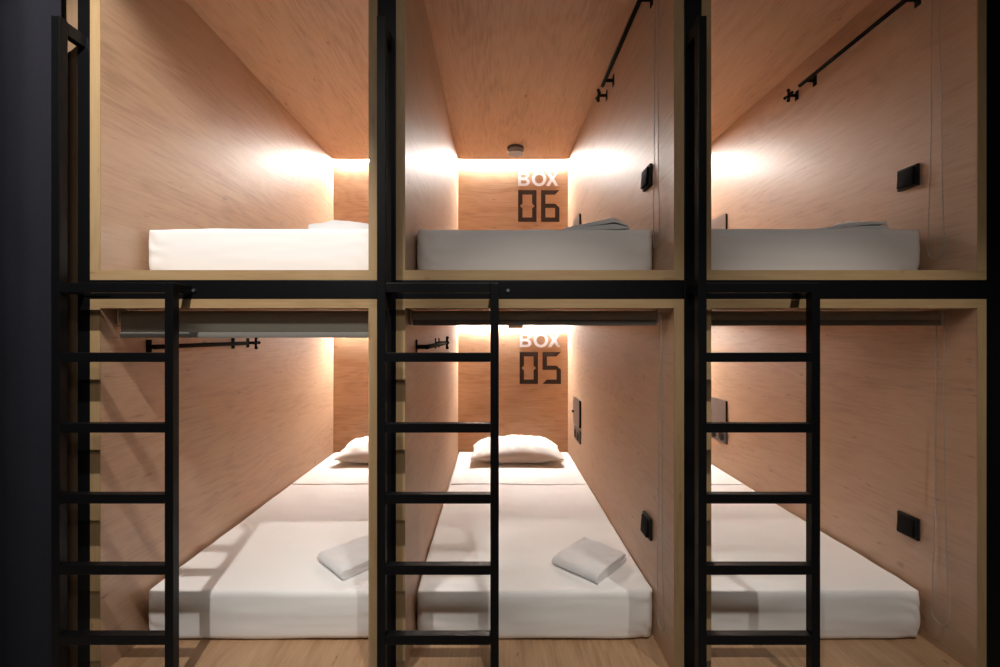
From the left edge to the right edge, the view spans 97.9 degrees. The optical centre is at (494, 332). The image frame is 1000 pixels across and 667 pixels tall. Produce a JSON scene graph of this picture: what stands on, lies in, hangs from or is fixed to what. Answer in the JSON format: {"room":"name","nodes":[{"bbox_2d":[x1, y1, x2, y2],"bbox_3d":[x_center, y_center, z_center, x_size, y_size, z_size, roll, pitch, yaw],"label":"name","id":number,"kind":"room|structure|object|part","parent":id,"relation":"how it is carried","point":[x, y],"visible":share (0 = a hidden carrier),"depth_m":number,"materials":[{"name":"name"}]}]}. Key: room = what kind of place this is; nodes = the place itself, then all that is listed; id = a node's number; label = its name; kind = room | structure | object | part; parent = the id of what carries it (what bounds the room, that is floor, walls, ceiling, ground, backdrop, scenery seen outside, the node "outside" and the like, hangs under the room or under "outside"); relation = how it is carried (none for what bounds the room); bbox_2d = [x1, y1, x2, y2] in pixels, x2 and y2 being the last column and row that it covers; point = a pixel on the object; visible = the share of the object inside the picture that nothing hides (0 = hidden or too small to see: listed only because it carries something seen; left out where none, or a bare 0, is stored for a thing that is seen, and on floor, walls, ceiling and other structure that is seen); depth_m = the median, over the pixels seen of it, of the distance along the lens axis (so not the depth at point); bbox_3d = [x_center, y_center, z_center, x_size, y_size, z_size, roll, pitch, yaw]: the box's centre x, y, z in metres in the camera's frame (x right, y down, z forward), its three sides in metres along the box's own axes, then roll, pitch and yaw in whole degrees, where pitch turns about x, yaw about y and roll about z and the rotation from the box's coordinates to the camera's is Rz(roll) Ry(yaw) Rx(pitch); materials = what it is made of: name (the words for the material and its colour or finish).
{"room":"dormitory","nodes":[
{"label":"dormitory","id":0,"kind":"room"},
{"bbox_2d":[61,0,77,666],"bbox_3d":[-1.621,-0.175,1.535,0.358,3.250,0.030,0,0,0],"label":"wall","id":1,"kind":"structure","parent":0,"point":[69,8],"depth_m":1.52,"materials":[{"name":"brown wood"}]},
{"bbox_3d":[0.400,1.475,1.500,7.200,0.050,5.200,0,0,0],"label":"floor","id":2,"kind":"structure","parent":0,"visible":0},
{"bbox_2d":[51,16,191,666],"bbox_3d":[-1.240,0.210,1.453,0.404,2.479,0.094,0,0,0],"label":"ladder","id":3,"kind":"object","parent":2,"relation":"on","point":[62,32],"visible":1,"depth_m":1.41,"materials":[{"name":"black metal"}]},
{"bbox_3d":[-1.424,0.210,1.424,0.028,2.479,0.028,0,0,0],"label":"rail","id":4,"kind":"part","parent":3,"relation":"part of","materials":[{"name":"black metal"}]},
{"bbox_3d":[-1.424,-1.006,1.469,0.026,0.042,0.062,0,0,0],"label":"standoff arm","id":5,"kind":"part","parent":3,"relation":"part of"},
{"bbox_3d":[-1.056,0.643,1.424,0.028,1.613,0.028,0,0,0],"label":"rail","id":6,"kind":"part","parent":3,"relation":"part of","materials":[{"name":"black metal"}]},
{"bbox_3d":[-1.056,-0.146,1.469,0.026,0.030,0.062,0,0,0],"label":"standoff arm","id":7,"kind":"part","parent":3,"relation":"part of"},
{"bbox_2d":[377,16,498,666],"bbox_3d":[-0.184,0.210,1.453,0.404,2.479,0.094,0,0,0],"label":"ladder","id":8,"kind":"object","parent":2,"relation":"on","point":[385,637],"visible":1,"depth_m":1.41,"materials":[{"name":"black metal"}]},
{"bbox_3d":[-0.368,0.210,1.424,0.028,2.479,0.028,0,0,0],"label":"rail","id":9,"kind":"part","parent":8,"relation":"part of","materials":[{"name":"black metal"}]},
{"bbox_3d":[-0.368,-1.006,1.469,0.026,0.042,0.062,0,0,0],"label":"standoff arm","id":10,"kind":"part","parent":8,"relation":"part of"},
{"bbox_3d":[0.000,0.643,1.424,0.028,1.613,0.028,0,0,0],"label":"rail","id":11,"kind":"part","parent":8,"relation":"part of","materials":[{"name":"black metal"}]},
{"bbox_2d":[77,0,999,666],"bbox_3d":[0.154,-0.060,2.557,3.207,3.020,2.127,0,0,0],"label":"steel frame","id":12,"kind":"object","parent":2,"relation":"on","point":[988,289],"visible":0.41,"depth_m":1.50,"materials":[{"name":"metal"}]},
{"bbox_2d":[0,0,61,666],"bbox_3d":[-1.812,-0.135,1.456,0.685,3.130,0.055,0,0,0],"label":"wall","id":13,"kind":"structure","parent":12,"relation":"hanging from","point":[25,25],"depth_m":1.44,"materials":[{"name":"grey fabric"}]},
{"bbox_3d":[-1.418,-0.060,1.530,0.044,3.020,0.059,0,0,0],"label":"post","id":14,"kind":"part","parent":12,"relation":"part of","materials":[{"name":"black metal"}]},
{"bbox_3d":[-1.381,-0.139,1.499,0.111,0.022,0.004,0,0,0],"label":"joint plate","id":15,"kind":"part","parent":12,"relation":"part of","materials":[{"name":"black metal"}]},
{"bbox_2d":[90,299,376,666],"bbox_3d":[-0.900,0.550,2.595,0.991,1.334,2.190,0,0,0],"label":"pod","id":16,"kind":"object","parent":12,"relation":"on","point":[253,422],"visible":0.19,"depth_m":1.76,"materials":[{"name":"brown wood"}]},
{"bbox_2d":[146,338,248,351],"bbox_3d":[-1.333,0.054,1.995,0.055,0.056,0.630,0,0,0],"label":"rail","id":17,"kind":"object","parent":16,"relation":"attached to","point":[149,346],"visible":0.9,"depth_m":1.92,"materials":[{"name":"black metal"}]},
{"bbox_3d":[-1.315,0.054,1.995,0.019,0.019,0.630,0,0,0],"label":"rod","id":18,"kind":"part","parent":17,"relation":"part of","materials":[{"name":"black metal"}]},
{"bbox_3d":[-0.900,-0.102,2.586,0.991,0.031,2.168,0,0,0],"label":"ceiling panel","id":19,"kind":"part","parent":16,"relation":"part of","materials":[{"name":"brown wood"}]},
{"bbox_3d":[-0.900,1.200,2.586,0.991,0.033,2.168,0,0,0],"label":"floor panel","id":20,"kind":"part","parent":16,"relation":"part of","materials":[{"name":"brown wood"}]},
{"bbox_2d":[117,309,367,337],"bbox_3d":[-0.901,-0.034,1.589,0.917,0.102,0.054,0,0,0],"label":"roller blind","id":21,"kind":"object","parent":16,"relation":"hanging from","point":[134,324],"visible":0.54,"depth_m":1.57,"materials":[{"name":"grey fabric"}]},
{"bbox_2d":[246,338,260,348],"bbox_3d":[-1.333,0.054,2.395,0.057,0.074,0.073,0,0,0],"label":"wall hook","id":22,"kind":"object","parent":16,"relation":"attached to","point":[255,342],"visible":0.89,"depth_m":2.39,"materials":[{"name":"black metal"}]},
{"bbox_2d":[149,452,367,638],"bbox_3d":[-0.887,1.085,2.657,0.923,0.199,1.982,0,0,0],"label":"mattress","id":23,"kind":"object","parent":16,"relation":"on","point":[264,578],"visible":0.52,"depth_m":1.78,"materials":[{"name":"white fabric"}]},
{"bbox_2d":[317,535,367,579],"bbox_3d":[-0.605,0.970,1.904,0.218,0.043,0.255,0,0,43],"label":"folded towel","id":24,"kind":"object","parent":23,"relation":"on","point":[346,560],"visible":0.73,"depth_m":1.84,"materials":[{"name":"white fabric"}]},
{"bbox_2d":[333,436,367,462],"bbox_3d":[-0.846,0.892,3.400,0.700,0.192,0.400,0,0,-2],"label":"pillow","id":25,"kind":"object","parent":23,"relation":"on","point":[356,451],"visible":0.35,"depth_m":3.23,"materials":[{"name":"white fabric"}]},
{"bbox_3d":[-0.900,0.550,3.680,0.991,1.334,0.020,0,0,0],"label":"panel","id":26,"kind":"part","parent":16,"relation":"part of","materials":[{"name":"brown wood"}]},
{"bbox_2d":[90,0,377,279],"bbox_3d":[-0.900,-0.839,2.595,0.991,1.312,2.190,0,0,0],"label":"pod","id":27,"kind":"object","parent":12,"relation":"on","point":[205,114],"visible":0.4,"depth_m":2.00,"materials":[{"name":"brown wood"}]},
{"bbox_2d":[149,228,367,269],"bbox_3d":[-0.886,-0.312,2.656,0.922,0.190,1.982,0,0,0],"label":"mattress","id":28,"kind":"object","parent":27,"relation":"on","point":[214,248],"visible":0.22,"depth_m":1.67,"materials":[{"name":"white fabric"}]},
{"bbox_2d":[308,220,367,229],"bbox_3d":[-0.615,-0.438,1.833,0.290,0.063,0.204,0,0,-14],"label":"folded towel","id":29,"kind":"object","parent":28,"relation":"on","point":[333,224],"visible":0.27,"depth_m":1.73,"materials":[{"name":"white fabric"}]},
{"bbox_3d":[-0.900,-1.478,2.586,0.991,0.033,2.168,0,0,0],"label":"ceiling panel","id":30,"kind":"part","parent":27,"relation":"part of","materials":[{"name":"brown wood"}]},
{"bbox_3d":[-0.900,-0.839,3.680,0.991,1.312,0.020,0,0,0],"label":"panel","id":31,"kind":"part","parent":27,"relation":"part of","materials":[{"name":"brown wood"}]},
{"bbox_3d":[-0.372,-0.060,1.530,0.063,3.020,0.059,0,0,0],"label":"post","id":32,"kind":"part","parent":12,"relation":"part of","materials":[{"name":"black metal"}]},
{"bbox_2d":[396,0,683,279],"bbox_3d":[0.156,-0.839,2.595,0.993,1.312,2.190,0,0,0],"label":"pod","id":33,"kind":"object","parent":12,"relation":"on","point":[476,79],"visible":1,"depth_m":2.14,"materials":[{"name":"brown wood"}]},
{"bbox_3d":[-0.325,-0.840,2.586,0.032,1.245,2.168,0,0,0],"label":"panel","id":34,"kind":"part","parent":33,"relation":"part of","materials":[{"name":"brown wood"}]},
{"bbox_3d":[0.156,-0.839,3.680,0.993,1.312,0.020,0,0,0],"label":"panel","id":35,"kind":"part","parent":33,"relation":"part of","materials":[{"name":"brown wood"}]},
{"bbox_2d":[507,144,523,156],"bbox_3d":[0.165,-1.437,3.430,0.132,0.050,0.132,0,0,0],"label":"smoke detector","id":36,"kind":"object","parent":33,"relation":"attached to","point":[514,150],"visible":1,"depth_m":3.39,"materials":[{"name":"white plastic"}]},
{"bbox_3d":[0.156,-1.478,2.586,0.993,0.033,2.168,0,0,0],"label":"ceiling panel","id":37,"kind":"part","parent":33,"relation":"part of","materials":[{"name":"brown wood"}]},
{"bbox_2d":[417,229,651,269],"bbox_3d":[0.156,-0.312,2.656,0.921,0.191,1.982,0,0,0],"label":"mattress","id":38,"kind":"object","parent":33,"relation":"on","point":[535,249],"visible":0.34,"depth_m":1.67,"materials":[{"name":"white fabric"}]},
{"bbox_2d":[564,217,628,229],"bbox_3d":[0.416,-0.453,1.809,0.253,0.091,0.201,0,0,10],"label":"folded towel","id":39,"kind":"object","parent":38,"relation":"on","point":[610,223],"visible":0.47,"depth_m":1.71,"materials":[{"name":"white fabric"}]},
{"bbox_2d":[573,214,580,225],"bbox_3d":[0.603,-0.757,3.225,0.030,0.200,0.230,0,0,0],"label":"panel","id":40,"kind":"object","parent":33,"relation":"attached to","point":[577,220],"visible":0.35,"depth_m":3.16,"materials":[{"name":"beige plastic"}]},
{"bbox_2d":[596,89,607,101],"bbox_3d":[0.590,-1.308,2.395,0.057,0.074,0.073,0,0,0],"label":"wall hook","id":41,"kind":"object","parent":33,"relation":"attached to","point":[599,94],"visible":1,"depth_m":2.39,"materials":[{"name":"black metal"}]},
{"bbox_3d":[0.635,-0.840,2.586,0.034,1.245,2.168,0,0,0],"label":"panel","id":42,"kind":"part","parent":33,"relation":"part of","materials":[{"name":"brown wood"}]},
{"bbox_2d":[601,0,652,87],"bbox_3d":[0.591,-1.312,1.995,0.055,0.056,0.630,0,0,0],"label":"rail","id":43,"kind":"object","parent":33,"relation":"attached to","point":[638,3],"visible":1,"depth_m":1.94,"materials":[{"name":"black metal"}]},
{"bbox_2d":[640,163,651,191],"bbox_3d":[0.607,-0.622,1.745,0.024,0.086,0.086,0,0,0],"label":"light switch","id":44,"kind":"object","parent":33,"relation":"attached to","point":[646,176],"visible":1,"depth_m":1.72,"materials":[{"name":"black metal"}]},
{"bbox_2d":[653,0,659,248],"bbox_3d":[0.152,-0.888,1.630,0.917,1.148,0.065,0,0,0],"label":"roller blind","id":45,"kind":"object","parent":33,"relation":"hanging from","point":[655,0],"visible":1,"depth_m":1.62,"materials":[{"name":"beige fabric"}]},
{"bbox_2d":[396,299,683,666],"bbox_3d":[0.156,0.550,2.595,0.993,1.334,2.190,0,0,0],"label":"pod","id":46,"kind":"object","parent":12,"relation":"on","point":[613,371],"visible":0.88,"depth_m":1.84,"materials":[{"name":"brown wood"}]},
{"bbox_2d":[416,338,446,351],"bbox_3d":[-0.281,0.054,1.995,0.055,0.056,0.630,0,0,0],"label":"rail","id":47,"kind":"object","parent":46,"relation":"attached to","point":[436,344],"visible":0.91,"depth_m":1.72,"materials":[{"name":"black metal"}]},
{"bbox_3d":[-0.263,0.054,1.995,0.019,0.019,0.630,0,0,0],"label":"rod","id":48,"kind":"part","parent":47,"relation":"part of","materials":[{"name":"black metal"}]},
{"bbox_3d":[-0.325,0.549,2.586,0.032,1.270,2.168,0,0,0],"label":"panel","id":49,"kind":"part","parent":46,"relation":"part of","materials":[{"name":"brown wood"}]},
{"bbox_2d":[438,336,448,348],"bbox_3d":[-0.280,0.054,2.395,0.057,0.074,0.073,0,0,0],"label":"wall hook","id":50,"kind":"object","parent":46,"relation":"attached to","point":[447,337],"visible":0.83,"depth_m":2.39,"materials":[{"name":"black metal"}]},
{"bbox_3d":[0.156,0.550,3.680,0.993,1.334,0.020,0,0,0],"label":"panel","id":51,"kind":"part","parent":46,"relation":"part of","materials":[{"name":"brown wood"}]},
{"bbox_2d":[508,326,522,328],"bbox_3d":[0.165,-0.061,3.430,0.132,0.050,0.132,0,0,0],"label":"smoke detector","id":52,"kind":"object","parent":46,"relation":"attached to","point":[512,327],"visible":0.27,"depth_m":3.38,"materials":[{"name":"white plastic"}]},
{"bbox_2d":[417,452,651,638],"bbox_3d":[0.155,1.085,2.656,0.923,0.198,1.983,0,0,0],"label":"mattress","id":53,"kind":"object","parent":46,"relation":"on","point":[545,508],"visible":0.8,"depth_m":1.85,"materials":[{"name":"white fabric"}]},
{"bbox_2d":[470,435,564,463],"bbox_3d":[0.168,0.895,3.400,0.700,0.185,0.400,0,0,1],"label":"pillow","id":54,"kind":"object","parent":53,"relation":"on","point":[516,449],"visible":0.94,"depth_m":3.25,"materials":[{"name":"white fabric"}]},
{"bbox_2d":[552,537,626,583],"bbox_3d":[0.409,0.969,1.873,0.218,0.045,0.254,0,0,43],"label":"folded towel","id":55,"kind":"object","parent":53,"relation":"on","point":[595,561],"visible":1,"depth_m":1.84,"materials":[{"name":"white fabric"}]},
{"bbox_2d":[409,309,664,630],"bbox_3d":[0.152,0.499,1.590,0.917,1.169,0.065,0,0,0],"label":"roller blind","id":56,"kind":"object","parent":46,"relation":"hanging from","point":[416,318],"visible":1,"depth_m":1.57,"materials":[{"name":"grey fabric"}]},
{"bbox_3d":[0.606,0.504,1.590,0.008,1.159,0.065,0,0,0],"label":"pull chain","id":57,"kind":"part","parent":56,"relation":"part of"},
{"bbox_3d":[0.156,1.200,2.586,0.993,0.033,2.168,0,0,0],"label":"floor panel","id":58,"kind":"part","parent":46,"relation":"part of","materials":[{"name":"brown wood"}]},
{"bbox_3d":[0.156,-0.102,2.586,0.993,0.031,2.168,0,0,0],"label":"ceiling panel","id":59,"kind":"part","parent":46,"relation":"part of","materials":[{"name":"brown wood"}]},
{"bbox_2d":[572,396,580,427],"bbox_3d":[0.603,0.585,3.225,0.030,0.200,0.230,0,0,0],"label":"panel","id":60,"kind":"object","parent":46,"relation":"attached to","point":[576,410],"visible":1,"depth_m":3.20,"materials":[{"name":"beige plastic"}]},
{"bbox_3d":[0.604,0.585,3.225,0.004,0.200,0.230,0,0,0],"label":"plate","id":61,"kind":"part","parent":60,"relation":"part of","materials":[{"name":"metal"}]},
{"bbox_2d":[574,425,580,443],"bbox_3d":[0.610,0.739,3.162,0.017,0.098,0.229,0,0,0],"label":"power socket","id":62,"kind":"object","parent":46,"relation":"attached to","point":[577,433],"visible":1,"depth_m":3.16,"materials":[{"name":"grey plastic"}]},
{"bbox_3d":[0.635,0.549,2.586,0.034,1.270,2.168,0,0,0],"label":"panel","id":63,"kind":"part","parent":46,"relation":"part of","materials":[{"name":"brown wood"}]},
{"bbox_2d":[640,511,651,540],"bbox_3d":[0.607,0.772,1.745,0.024,0.086,0.086,0,0,0],"label":"light switch","id":64,"kind":"object","parent":46,"relation":"attached to","point":[646,520],"visible":1,"depth_m":1.72,"materials":[{"name":"black plastic"}]},
{"bbox_3d":[0.683,-0.060,1.530,0.060,3.020,0.059,0,0,0],"label":"post","id":65,"kind":"part","parent":12,"relation":"part of","materials":[{"name":"black metal"}]},
{"bbox_2d":[701,0,985,279],"bbox_3d":[1.205,-0.839,2.595,0.982,1.312,2.190,0,0,0],"label":"pod","id":66,"kind":"object","parent":12,"relation":"on","point":[831,155],"visible":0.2,"depth_m":1.97,"materials":[{"name":"brown wood"}]},
{"bbox_2d":[711,213,726,228],"bbox_3d":[1.650,-0.757,3.225,0.030,0.200,0.230,0,0,0],"label":"panel","id":67,"kind":"object","parent":66,"relation":"attached to","point":[720,222],"visible":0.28,"depth_m":3.18,"materials":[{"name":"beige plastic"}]},
{"bbox_2d":[783,89,798,101],"bbox_3d":[1.637,-1.308,2.395,0.057,0.074,0.073,0,0,0],"label":"wall hook","id":68,"kind":"object","parent":66,"relation":"attached to","point":[789,94],"visible":1,"depth_m":2.39,"materials":[{"name":"black metal"}]},
{"bbox_3d":[1.663,-1.308,2.395,0.004,0.052,0.026,0,0,0],"label":"wall plate","id":69,"kind":"part","parent":68,"relation":"part of","materials":[{"name":"black metal"}]},
{"bbox_3d":[1.205,-1.478,2.586,0.982,0.033,2.168,0,0,0],"label":"ceiling panel","id":70,"kind":"part","parent":66,"relation":"part of","materials":[{"name":"brown wood"}]},
{"bbox_2d":[711,229,919,269],"bbox_3d":[1.191,-0.312,2.656,0.922,0.189,1.983,0,0,0],"label":"mattress","id":71,"kind":"object","parent":66,"relation":"on","point":[731,249],"visible":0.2,"depth_m":1.67,"materials":[{"name":"white fabric"}]},
{"bbox_2d":[816,221,888,228],"bbox_3d":[1.428,-0.442,1.810,0.256,0.070,0.183,0,0,10],"label":"folded towel","id":72,"kind":"object","parent":71,"relation":"on","point":[848,224],"visible":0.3,"depth_m":1.72,"materials":[{"name":"white fabric"}]},
{"bbox_2d":[798,0,920,87],"bbox_3d":[1.637,-1.312,1.995,0.055,0.056,0.630,0,0,0],"label":"rail","id":73,"kind":"object","parent":66,"relation":"attached to","point":[917,3],"visible":1,"depth_m":1.94,"materials":[{"name":"black metal"}]},
{"bbox_2d":[896,163,919,191],"bbox_3d":[1.653,-0.622,1.745,0.024,0.086,0.086,0,0,0],"label":"light switch","id":74,"kind":"object","parent":66,"relation":"attached to","point":[909,177],"visible":1,"depth_m":1.73,"materials":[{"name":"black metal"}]},
{"bbox_2d":[927,0,944,258],"bbox_3d":[1.203,-0.869,1.630,0.908,1.184,0.065,0,0,0],"label":"roller blind","id":75,"kind":"object","parent":66,"relation":"hanging from","point":[931,0],"visible":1,"depth_m":1.65,"materials":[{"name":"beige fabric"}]},
{"bbox_2d":[707,299,985,666],"bbox_3d":[1.205,0.550,2.595,0.982,1.334,2.190,0,0,0],"label":"pod","id":76,"kind":"object","parent":12,"relation":"on","point":[877,383],"visible":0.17,"depth_m":1.73,"materials":[{"name":"brown wood"}]},
{"bbox_2d":[711,397,726,421],"bbox_3d":[1.650,0.585,3.225,0.030,0.200,0.230,0,0,0],"label":"panel","id":77,"kind":"object","parent":76,"relation":"attached to","point":[718,406],"visible":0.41,"depth_m":3.21,"materials":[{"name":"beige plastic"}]},
{"bbox_2d":[711,433,726,443],"bbox_3d":[1.656,0.753,3.199,0.017,0.078,0.214,0,0,0],"label":"power socket","id":78,"kind":"object","parent":76,"relation":"attached to","point":[722,437],"visible":0.66,"depth_m":3.17,"materials":[{"name":"grey plastic"}]},
{"bbox_2d":[711,464,919,638],"bbox_3d":[1.191,1.085,2.656,0.921,0.198,1.982,0,0,0],"label":"mattress","id":79,"kind":"object","parent":76,"relation":"on","point":[859,598],"visible":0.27,"depth_m":1.72,"materials":[{"name":"white fabric"}]},
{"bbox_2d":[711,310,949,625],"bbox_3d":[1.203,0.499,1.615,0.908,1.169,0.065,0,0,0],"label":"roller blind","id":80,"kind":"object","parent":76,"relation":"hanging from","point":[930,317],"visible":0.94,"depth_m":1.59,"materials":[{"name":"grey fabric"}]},
{"bbox_3d":[1.653,0.504,1.615,0.008,1.159,0.065,0,0,0],"label":"pull chain","id":81,"kind":"part","parent":80,"relation":"part of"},
{"bbox_3d":[1.205,1.200,2.586,0.982,0.033,2.168,0,0,0],"label":"floor panel","id":82,"kind":"part","parent":76,"relation":"part of","materials":[{"name":"brown wood"}]},
{"bbox_3d":[1.205,-0.102,2.586,0.982,0.031,2.168,0,0,0],"label":"ceiling panel","id":83,"kind":"part","parent":76,"relation":"part of","materials":[{"name":"brown wood"}]},
{"bbox_2d":[896,511,919,540],"bbox_3d":[1.653,0.772,1.745,0.024,0.086,0.086,0,0,0],"label":"light switch","id":84,"kind":"object","parent":76,"relation":"attached to","point":[908,525],"visible":1,"depth_m":1.73,"materials":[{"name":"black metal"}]},
{"bbox_3d":[1.727,-0.060,1.530,0.061,3.020,0.059,0,0,0],"label":"post","id":85,"kind":"part","parent":12,"relation":"part of","materials":[{"name":"black metal"}]},
{"bbox_2d":[687,16,819,666],"bbox_3d":[0.858,0.210,1.453,0.404,2.479,0.094,0,0,0],"label":"ladder","id":86,"kind":"object","parent":2,"relation":"on","point":[697,35],"visible":1,"depth_m":1.41,"materials":[{"name":"black metal"}]},
{"bbox_3d":[0.674,-0.146,1.469,0.026,0.030,0.062,0,0,0],"label":"standoff arm","id":87,"kind":"part","parent":86,"relation":"part of"},
{"bbox_3d":[0.674,-1.006,1.469,0.026,0.042,0.062,0,0,0],"label":"standoff arm","id":88,"kind":"part","parent":86,"relation":"part of"},
{"bbox_3d":[0.674,0.210,1.424,0.028,2.479,0.028,0,0,0],"label":"rail","id":89,"kind":"part","parent":86,"relation":"part of","materials":[{"name":"black metal"}]},
{"bbox_3d":[1.042,0.643,1.424,0.028,1.613,0.028,0,0,0],"label":"rail","id":90,"kind":"part","parent":86,"relation":"part of","materials":[{"name":"black metal"}]}
]}

